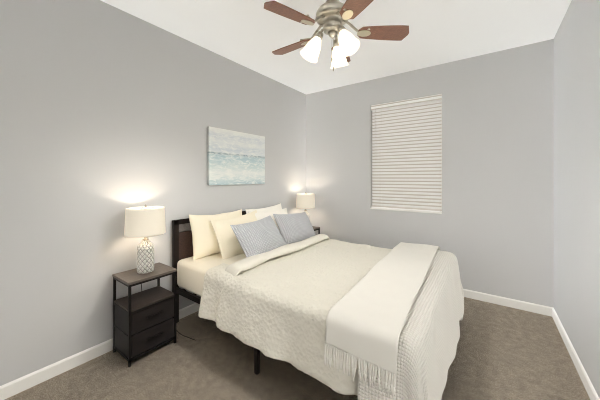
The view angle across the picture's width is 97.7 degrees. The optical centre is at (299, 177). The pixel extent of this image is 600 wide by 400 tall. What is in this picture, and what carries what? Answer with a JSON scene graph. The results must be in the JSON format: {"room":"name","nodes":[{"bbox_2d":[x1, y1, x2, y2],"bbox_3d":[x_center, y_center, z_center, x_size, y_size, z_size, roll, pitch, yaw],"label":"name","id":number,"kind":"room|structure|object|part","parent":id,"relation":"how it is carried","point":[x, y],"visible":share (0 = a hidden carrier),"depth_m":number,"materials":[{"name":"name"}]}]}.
{"room":"bedroom","nodes":[
{"label":"bedroom","id":0,"kind":"room"},
{"bbox_2d":[0,0,305,385],"bbox_3d":[-1.120,-0.003,2.719,0.120,2.740,4.250,0,0,36],"label":"wall","id":1,"kind":"structure","parent":0,"point":[105,110],"depth_m":2.00,"materials":[{"name":"paint"}]},
{"bbox_2d":[0,303,199,399],"bbox_3d":[-1.066,1.323,2.680,0.013,0.088,4.010,0,0,36],"label":"baseboard","id":2,"kind":"structure","parent":1,"relation":"attached to","point":[14,387],"depth_m":1.83,"materials":[{"name":"white"}]},
{"bbox_2d":[207,126,264,184],"bbox_3d":[-0.728,-0.235,3.130,0.035,0.625,0.855,0,0,36],"label":"picture","id":3,"kind":"object","parent":1,"relation":"attached to","point":[233,157],"visible":1,"depth_m":3.05},
{"bbox_2d":[5,297,589,399],"bbox_3d":[0.131,1.417,1.821,3.200,0.100,4.250,0,0,36],"label":"floor","id":4,"kind":"structure","parent":0,"point":[503,352],"depth_m":1.84,"materials":[{"name":"carpet"}]},
{"bbox_2d":[112,262,176,366],"bbox_3d":[-1.244,1.062,2.116,0.311,0.610,0.363,0,0,36],"label":"nightstand","id":5,"kind":"object","parent":4,"relation":"on","point":[144,321],"visible":0.99,"depth_m":2.02,"materials":[{"name":"black metal"}]},
{"bbox_2d":[114,286,173,311],"bbox_3d":[-1.249,0.969,2.119,0.284,0.014,0.349,0,0,36],"label":"shelf","id":6,"kind":"object","parent":5,"relation":"attached to","point":[146,299],"depth_m":2.07,"materials":[{"name":"brown wood"}]},
{"bbox_3d":[-1.243,1.069,2.115,0.274,0.152,0.319,0,0,36],"label":"drawer","id":7,"kind":"part","parent":5,"relation":"part of","materials":[{"name":"black fabric"}]},
{"bbox_3d":[-1.243,1.236,2.115,0.274,0.153,0.319,0,0,36],"label":"drawer","id":8,"kind":"part","parent":5,"relation":"part of","materials":[{"name":"black fabric"}]},
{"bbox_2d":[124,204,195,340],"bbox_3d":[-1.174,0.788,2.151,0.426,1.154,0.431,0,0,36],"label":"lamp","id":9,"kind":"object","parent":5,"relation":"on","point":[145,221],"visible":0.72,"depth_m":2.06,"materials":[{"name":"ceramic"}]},
{"bbox_3d":[-1.249,0.345,2.119,0.292,0.210,0.292,0,0,36],"label":"lamp shade","id":10,"kind":"part","parent":9,"relation":"part of","materials":[{"name":"beige fabric"}]},
{"bbox_2d":[312,226,319,233],"bbox_3d":[0.090,1.062,3.971,0.311,0.610,0.363,0,0,36],"label":"nightstand","id":11,"kind":"object","parent":4,"relation":"on","point":[314,227],"visible":0.02,"depth_m":4.01,"materials":[{"name":"brown wood"}]},
{"bbox_2d":[296,192,314,219],"bbox_3d":[0.065,0.788,4.022,0.292,1.154,0.394,0,0,-23],"label":"lamp","id":12,"kind":"object","parent":11,"relation":"on","point":[305,200],"visible":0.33,"depth_m":3.86,"materials":[{"name":"fabric"}]},
{"bbox_3d":[0.085,0.345,3.975,0.292,0.210,0.292,0,0,36],"label":"lamp shade","id":13,"kind":"part","parent":12,"relation":"part of","materials":[{"name":"beige fabric"}]},
{"bbox_2d":[172,203,463,399],"bbox_3d":[0.156,0.887,2.438,2.239,1.086,1.877,0,0,36],"label":"bed","id":14,"kind":"object","parent":4,"relation":"on","point":[368,322],"visible":1,"depth_m":1.77,"materials":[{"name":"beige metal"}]},
{"bbox_3d":[-0.742,0.713,3.082,0.018,0.385,1.440,0,0,36],"label":"head panel","id":15,"kind":"part","parent":14,"relation":"part of","materials":[{"name":"brown wood"}]},
{"bbox_2d":[189,209,241,259],"bbox_3d":[-0.830,0.561,2.721,0.216,0.426,0.657,-15,-9,35],"label":"pillow","id":16,"kind":"object","parent":14,"relation":"on","point":[201,227],"depth_m":2.52,"materials":[{"name":"beige fabric"}]},
{"bbox_3d":[0.071,0.883,2.498,2.033,0.968,1.546,0,0,36],"label":"frame","id":17,"kind":"part","parent":14,"relation":"part of","materials":[{"name":"black metal"}]},
{"bbox_3d":[0.101,0.891,2.477,2.015,0.258,1.530,0,0,36],"label":"mattress","id":18,"kind":"part","parent":14,"relation":"part of","materials":[{"name":"beige fabric"}]},
{"bbox_2d":[210,210,256,258],"bbox_3d":[-0.612,0.590,2.749,0.172,0.440,0.640,-29,-13,32],"label":"pillow","id":19,"kind":"object","parent":14,"relation":"on","point":[222,237],"depth_m":2.56,"materials":[{"name":"beige fabric"}]},
{"bbox_2d":[230,216,285,256],"bbox_3d":[-0.381,0.585,2.587,0.180,0.408,0.597,-41,-19,26],"label":"pillow","id":20,"kind":"object","parent":14,"relation":"on","point":[262,237],"depth_m":2.45,"materials":[{"name":"grey fabric"}]},
{"bbox_2d":[245,203,281,213],"bbox_3d":[-0.409,0.563,3.304,0.187,0.427,0.656,-15,-6,35],"label":"pillow","id":21,"kind":"object","parent":14,"relation":"on","point":[277,208],"depth_m":3.25,"materials":[{"name":"white fabric"}]},
{"bbox_2d":[248,208,287,230],"bbox_3d":[-0.320,0.590,3.167,0.193,0.439,0.680,-28,-18,32],"label":"pillow","id":22,"kind":"object","parent":14,"relation":"on","point":[255,215],"depth_m":3.12,"materials":[{"name":"white fabric"}]},
{"bbox_2d":[273,212,315,243],"bbox_3d":[-0.043,0.587,3.120,0.577,0.400,0.175,4,-36,-49],"label":"pillow","id":23,"kind":"object","parent":14,"relation":"on","point":[296,227],"depth_m":3.00,"materials":[{"name":"grey fabric"}]},
{"bbox_2d":[216,239,391,395],"bbox_3d":[0.452,0.973,2.231,1.419,0.475,1.768,0,0,36],"label":"comforter","id":24,"kind":"object","parent":14,"relation":"on","point":[278,306],"depth_m":1.77,"materials":[{"name":"beige fabric"}]},
{"bbox_2d":[325,242,439,373],"bbox_3d":[0.770,0.772,2.000,0.454,0.197,1.864,0,0,36],"label":"throw","id":25,"kind":"object","parent":14,"relation":"on","point":[370,321],"depth_m":1.38,"materials":[{"name":"white fabric"}]},
{"bbox_2d":[358,250,463,399],"bbox_3d":[0.933,1.073,1.888,0.337,0.734,1.864,0,0,36],"label":"quilt","id":26,"kind":"object","parent":14,"relation":"on","point":[412,363],"depth_m":1.27,"materials":[{"name":"white fabric"}]},
{"bbox_2d":[100,0,571,93],"bbox_3d":[0.131,-1.423,1.821,3.200,0.100,4.250,0,0,36],"label":"ceiling","id":27,"kind":"structure","parent":0,"point":[245,33],"depth_m":2.44,"materials":[{"name":"paint"}]},
{"bbox_2d":[264,0,408,70],"bbox_3d":[0.185,-1.040,1.776,0.939,0.666,0.976,0,0,36],"label":"fan","id":28,"kind":"object","parent":27,"relation":"hanging from","point":[332,15],"visible":1,"depth_m":1.70,"materials":[{"name":"brown wood"}]},
{"bbox_3d":[0.218,-0.821,1.753,0.036,0.228,0.034,0,0,36],"label":"pull chain","id":29,"kind":"part","parent":28,"relation":"part of","materials":[{"name":"silver metal"}]},
{"bbox_2d":[306,39,553,307],"bbox_3d":[1.336,-0.003,3.498,2.960,2.740,0.120,0,0,36],"label":"wall","id":30,"kind":"structure","parent":0,"point":[497,216],"depth_m":2.99,"materials":[{"name":"paint"}]},
{"bbox_2d":[370,208,441,213],"bbox_3d":[1.368,0.424,3.439,0.888,0.016,0.087,0,0,36],"label":"window sill","id":31,"kind":"structure","parent":30,"relation":"attached to","point":[370,208],"depth_m":3.36,"materials":[{"name":"white paint"}]},
{"bbox_2d":[371,94,441,211],"bbox_3d":[1.369,-0.300,3.440,0.882,1.431,0.072,0,0,36],"label":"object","id":32,"kind":"structure","parent":30,"relation":"in","point":[406,134],"depth_m":3.41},
{"bbox_2d":[372,100,441,208],"bbox_3d":[1.403,-0.293,3.488,0.890,1.450,0.048,0,0,36],"label":"window","id":33,"kind":"structure","parent":30,"relation":"in","point":[441,100],"depth_m":3.22,"materials":[{"name":"white"}]},
{"bbox_2d":[463,289,552,316],"bbox_3d":[1.297,1.323,3.444,2.960,0.088,0.013,0,0,36],"label":"baseboard","id":34,"kind":"structure","parent":30,"relation":"attached to","point":[531,307],"depth_m":2.77,"materials":[{"name":"white wood"}]},
{"bbox_2d":[554,0,599,397],"bbox_3d":[1.382,-0.003,0.922,0.120,2.740,4.250,0,0,36],"label":"wall","id":35,"kind":"structure","parent":0,"point":[577,38],"depth_m":1.87,"materials":[{"name":"paint"}]},
{"bbox_2d":[552,308,599,399],"bbox_3d":[1.328,1.323,0.961,0.013,0.088,4.010,0,0,36],"label":"baseboard","id":36,"kind":"structure","parent":35,"relation":"attached to","point":[591,392],"depth_m":1.89,"materials":[{"name":"white"}]}
]}

